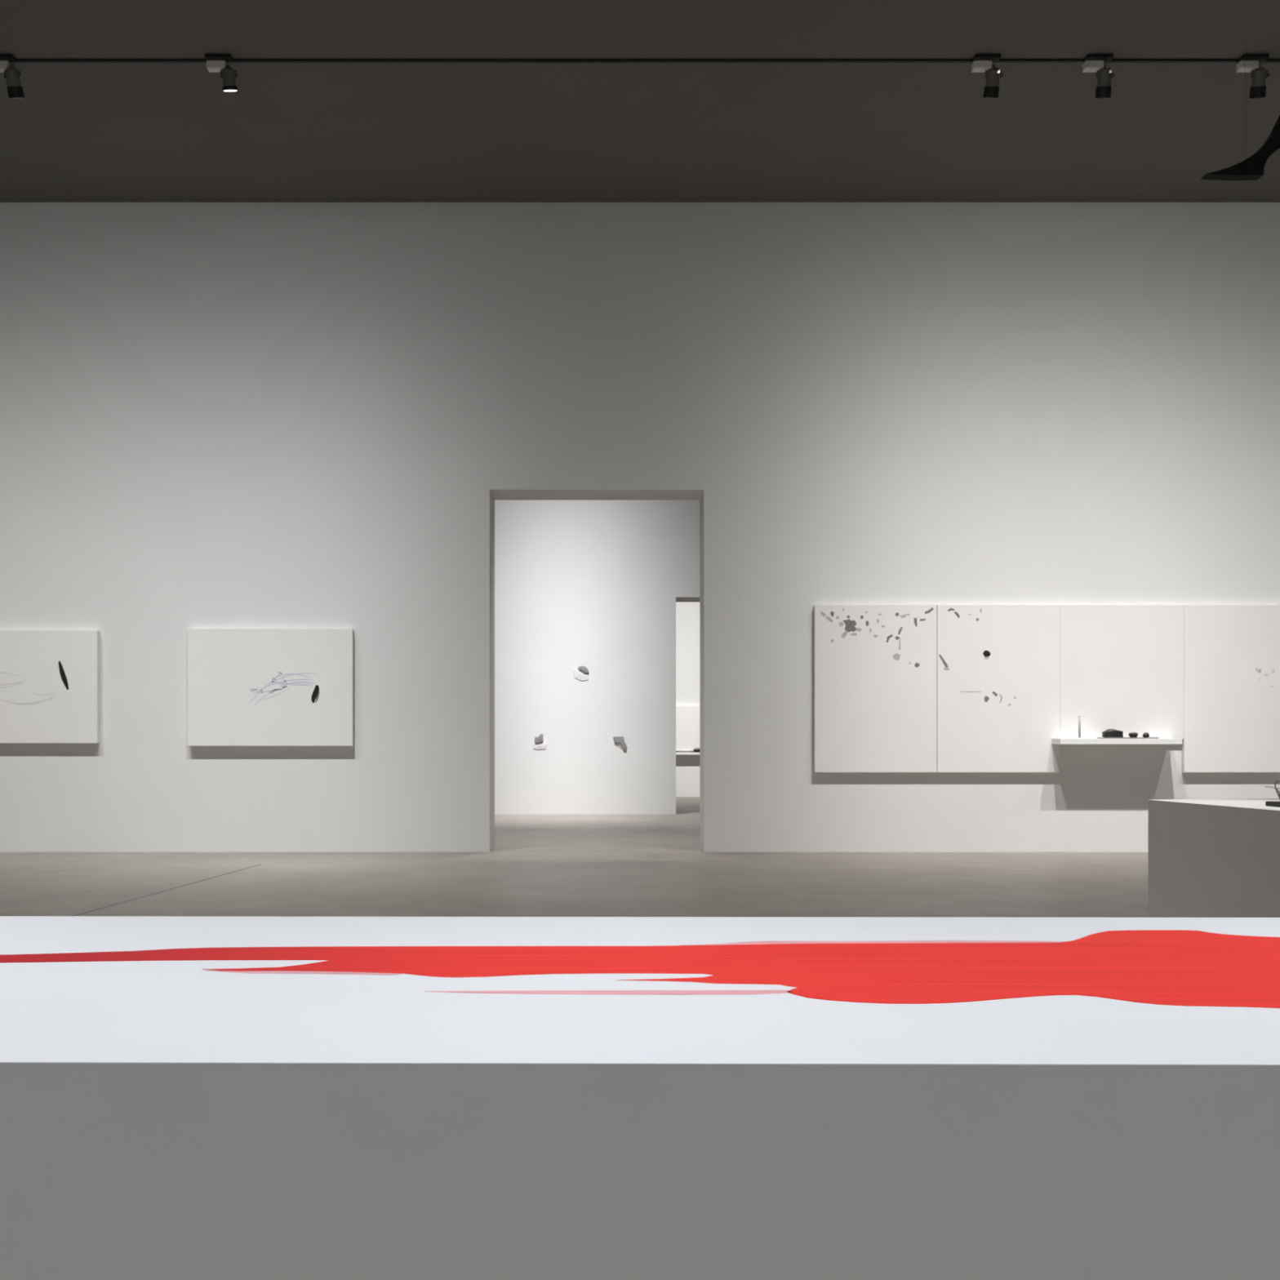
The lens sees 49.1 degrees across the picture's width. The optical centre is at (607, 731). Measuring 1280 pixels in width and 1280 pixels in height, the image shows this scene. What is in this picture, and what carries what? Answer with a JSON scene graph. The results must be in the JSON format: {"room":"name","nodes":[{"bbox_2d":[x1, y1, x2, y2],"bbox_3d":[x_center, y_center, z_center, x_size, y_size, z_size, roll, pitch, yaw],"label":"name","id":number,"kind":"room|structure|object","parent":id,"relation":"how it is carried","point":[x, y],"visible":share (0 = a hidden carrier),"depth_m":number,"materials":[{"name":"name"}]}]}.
{"room":"museum","nodes":[
{"label":"museum","id":0,"kind":"room"},
{"bbox_2d":[0,796,1147,917],"bbox_3d":[0.200,1.300,9.450,19.400,0.200,33.500,0,0,0],"label":"floor","id":1,"kind":"structure","parent":0,"point":[538,865],"depth_m":11.32,"materials":[{"name":"concrete"}]},
{"bbox_2d":[0,1064,1279,1279],"bbox_3d":[0.105,0.801,2.359,6.800,0.797,1.341,0,0,0],"label":"plinth","id":2,"kind":"object","parent":1,"relation":"on","point":[108,1171],"visible":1,"depth_m":1.69,"materials":[{"name":"paint"}]},
{"bbox_2d":[0,915,1279,1066],"bbox_3d":[0.105,0.401,2.359,6.799,0.004,1.340,0,0,0],"label":"painting","id":3,"kind":"object","parent":2,"relation":"on","point":[561,991],"visible":1,"depth_m":2.17,"materials":[{"name":"red paint"}]},
{"bbox_2d":[1147,798,1279,917],"bbox_3d":[3.894,0.800,7.738,1.150,0.800,1.350,0,0,-12],"label":"plinth","id":4,"kind":"object","parent":1,"relation":"on","point":[1207,858],"visible":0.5,"depth_m":7.71,"materials":[{"name":"paint"}]},
{"bbox_2d":[1264,780,1279,807],"bbox_3d":[3.682,0.330,7.412,0.223,0.141,0.350,0,0,-12],"label":"wire sculpture","id":5,"kind":"object","parent":4,"relation":"on","point":[1271,803],"visible":1,"depth_m":7.50,"materials":[{"name":"black metal"}]},
{"bbox_2d":[494,500,699,814],"bbox_3d":[0.200,-2.048,20.774,18.800,6.496,0.812,0,0,0],"label":"wall","id":6,"kind":"structure","parent":0,"point":[596,585],"depth_m":20.40,"materials":[{"name":"paint"}]},
{"bbox_2d":[0,202,1279,852],"bbox_3d":[0.200,-2.048,14.315,18.800,6.496,0.630,0,0,0],"label":"wall","id":7,"kind":"structure","parent":0,"point":[213,415],"depth_m":14.00,"materials":[{"name":"paint"}]},
{"bbox_2d":[0,630,99,742],"bbox_3d":[-5.906,-0.450,13.962,1.651,1.122,0.076,0,0,0],"label":"canvas painting","id":8,"kind":"object","parent":7,"relation":"attached to","point":[50,679],"visible":1,"depth_m":13.93,"materials":[{"name":"white fabric"}]},
{"bbox_2d":[187,628,353,746],"bbox_3d":[-3.362,-0.444,13.962,1.639,1.166,0.076,0,0,0],"label":"canvas painting","id":9,"kind":"object","parent":7,"relation":"attached to","point":[246,686],"visible":1,"depth_m":13.93,"materials":[{"name":"white fabric"}]},
{"bbox_2d":[813,604,936,772],"bbox_3d":[2.665,-0.432,13.967,1.214,1.668,0.066,0,0,0],"label":"canvas painting","id":10,"kind":"object","parent":7,"relation":"attached to","point":[875,665],"visible":1,"depth_m":13.94,"materials":[{"name":"white fabric"}]},
{"bbox_2d":[936,604,1060,772],"bbox_3d":[3.889,-0.432,13.967,1.222,1.668,0.066,0,0,0],"label":"canvas painting","id":11,"kind":"object","parent":7,"relation":"attached to","point":[998,666],"visible":1,"depth_m":13.94,"materials":[{"name":"white fabric"}]},
{"bbox_2d":[1051,738,1182,744],"bbox_3d":[5.011,0.092,13.832,1.191,0.057,0.334,0,0,0],"label":"wall shelf","id":12,"kind":"object","parent":7,"relation":"attached to","point":[1054,741],"visible":0.98,"depth_m":13.67,"materials":[{"name":"paint"}]},
{"bbox_2d":[1076,715,1082,738],"bbox_3d":[4.646,-0.049,13.795,0.056,0.227,0.056,0,0,0],"label":"rod","id":13,"kind":"object","parent":12,"relation":"on","point":[1079,716],"visible":1,"depth_m":13.78,"materials":[{"name":"paint"}]},
{"bbox_2d":[1097,737,1159,738],"bbox_3d":[5.122,0.058,13.795,0.556,0.012,0.150,0,0,0],"label":"tray","id":14,"kind":"object","parent":12,"relation":"on","point":[1097,737],"visible":1,"depth_m":13.72,"materials":[{"name":"stone"}]},
{"bbox_2d":[1102,728,1123,737],"bbox_3d":[4.974,0.011,13.794,0.199,0.082,0.109,0,0,0],"label":"stone","id":15,"kind":"object","parent":14,"relation":"on","point":[1109,732],"visible":1,"depth_m":13.75,"materials":[{"name":"black stone"}]},
{"bbox_2d":[1128,732,1137,737],"bbox_3d":[5.176,0.028,13.793,0.082,0.049,0.075,0,0,0],"label":"stone","id":16,"kind":"object","parent":14,"relation":"on","point":[1132,734],"visible":1,"depth_m":13.76,"materials":[{"name":"black stone"}]},
{"bbox_2d":[1142,732,1149,737],"bbox_3d":[5.299,0.028,13.797,0.064,0.048,0.070,0,0,0],"label":"stone","id":17,"kind":"object","parent":14,"relation":"on","point":[1145,734],"visible":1,"depth_m":13.77,"materials":[{"name":"black stone"}]},
{"bbox_2d":[1060,604,1183,739],"bbox_3d":[5.117,-0.597,13.967,1.231,1.338,0.065,0,0,0],"label":"canvas painting","id":18,"kind":"object","parent":7,"relation":"attached to","point":[1122,666],"visible":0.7,"depth_m":13.94,"materials":[{"name":"white fabric"}]},
{"bbox_2d":[1182,604,1279,772],"bbox_3d":[6.347,-0.432,13.967,1.225,1.668,0.066,0,0,0],"label":"canvas painting","id":19,"kind":"object","parent":7,"relation":"attached to","point":[1232,652],"visible":1,"depth_m":13.94,"materials":[{"name":"white fabric"}]},
{"bbox_2d":[0,0,1279,202],"bbox_3d":[0.200,-5.421,9.450,19.400,0.250,33.500,0,0,0],"label":"ceiling","id":20,"kind":"structure","parent":0,"point":[79,132],"depth_m":11.70,"materials":[{"name":"paint"}]},
{"bbox_2d":[9,58,1279,62],"bbox_3d":[0.200,-5.287,11.030,18.400,0.018,0.032,0,0,0],"label":"rail","id":21,"kind":"object","parent":20,"relation":"attached to","point":[18,60],"visible":1,"depth_m":11.01,"materials":[{"name":"black metal"}]},
{"bbox_2d":[0,53,24,97],"bbox_3d":[-4.730,-5.144,11.033,0.244,0.299,0.207,0,0,0],"label":"track spotlight","id":22,"kind":"object","parent":21,"relation":"attached to","point":[15,90],"visible":1,"depth_m":11.00,"materials":[{"name":"black metal"}]},
{"bbox_2d":[204,53,238,92],"bbox_3d":[-3.029,-5.168,11.019,0.244,0.251,0.178,0,0,0],"label":"track spotlight","id":23,"kind":"object","parent":21,"relation":"attached to","point":[215,63],"visible":1,"depth_m":10.98,"materials":[{"name":"black metal"}]},
{"bbox_2d":[971,53,1004,97],"bbox_3d":[2.991,-5.144,11.033,0.244,0.299,0.207,0,0,0],"label":"track spotlight","id":24,"kind":"object","parent":21,"relation":"attached to","point":[982,63],"visible":1,"depth_m":10.99,"materials":[{"name":"black metal"}]},
{"bbox_2d":[1082,53,1115,98],"bbox_3d":[3.867,-5.144,11.033,0.244,0.299,0.207,0,0,0],"label":"track spotlight","id":25,"kind":"object","parent":21,"relation":"attached to","point":[1093,63],"visible":1,"depth_m":10.99,"materials":[{"name":"black metal"}]},
{"bbox_2d":[1235,53,1270,98],"bbox_3d":[5.083,-5.144,11.033,0.244,0.299,0.207,0,0,0],"label":"track spotlight","id":26,"kind":"object","parent":21,"relation":"attached to","point":[1248,63],"visible":1,"depth_m":10.99,"materials":[{"name":"black metal"}]},
{"bbox_2d":[1200,115,1279,180],"bbox_3d":[4.771,-4.676,10.250,0.834,1.239,0.100,0,0,0],"label":"hanging fin","id":27,"kind":"object","parent":20,"relation":"hanging from","point":[1252,168],"visible":1,"depth_m":10.20,"materials":[{"name":"black fabric"}]},
{"bbox_2d":[675,602,699,796],"bbox_3d":[0.200,-2.048,26.050,18.800,6.496,0.300,0,0,0],"label":"wall","id":28,"kind":"structure","parent":0,"point":[687,614],"depth_m":25.90,"materials":[{"name":"paint"}]},
{"bbox_2d":[675,706,699,751],"bbox_3d":[1.410,-0.066,25.865,1.461,0.827,0.070,0,0,0],"label":"canvas painting","id":29,"kind":"object","parent":28,"relation":"attached to","point":[687,717],"visible":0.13,"depth_m":25.83,"materials":[{"name":"white fabric"}]},
{"bbox_2d":[675,752,699,755],"bbox_3d":[1.840,0.397,25.830,1.178,0.041,0.140,0,0,0],"label":"wall shelf","id":30,"kind":"object","parent":28,"relation":"attached to","point":[677,753],"visible":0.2,"depth_m":25.76,"materials":[{"name":"paint"}]},
{"bbox_2d":[693,747,699,752],"bbox_3d":[1.666,0.337,25.801,0.183,0.080,0.054,0,0,0],"label":"stone","id":31,"kind":"object","parent":30,"relation":"on","point":[697,749],"visible":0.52,"depth_m":25.78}
]}

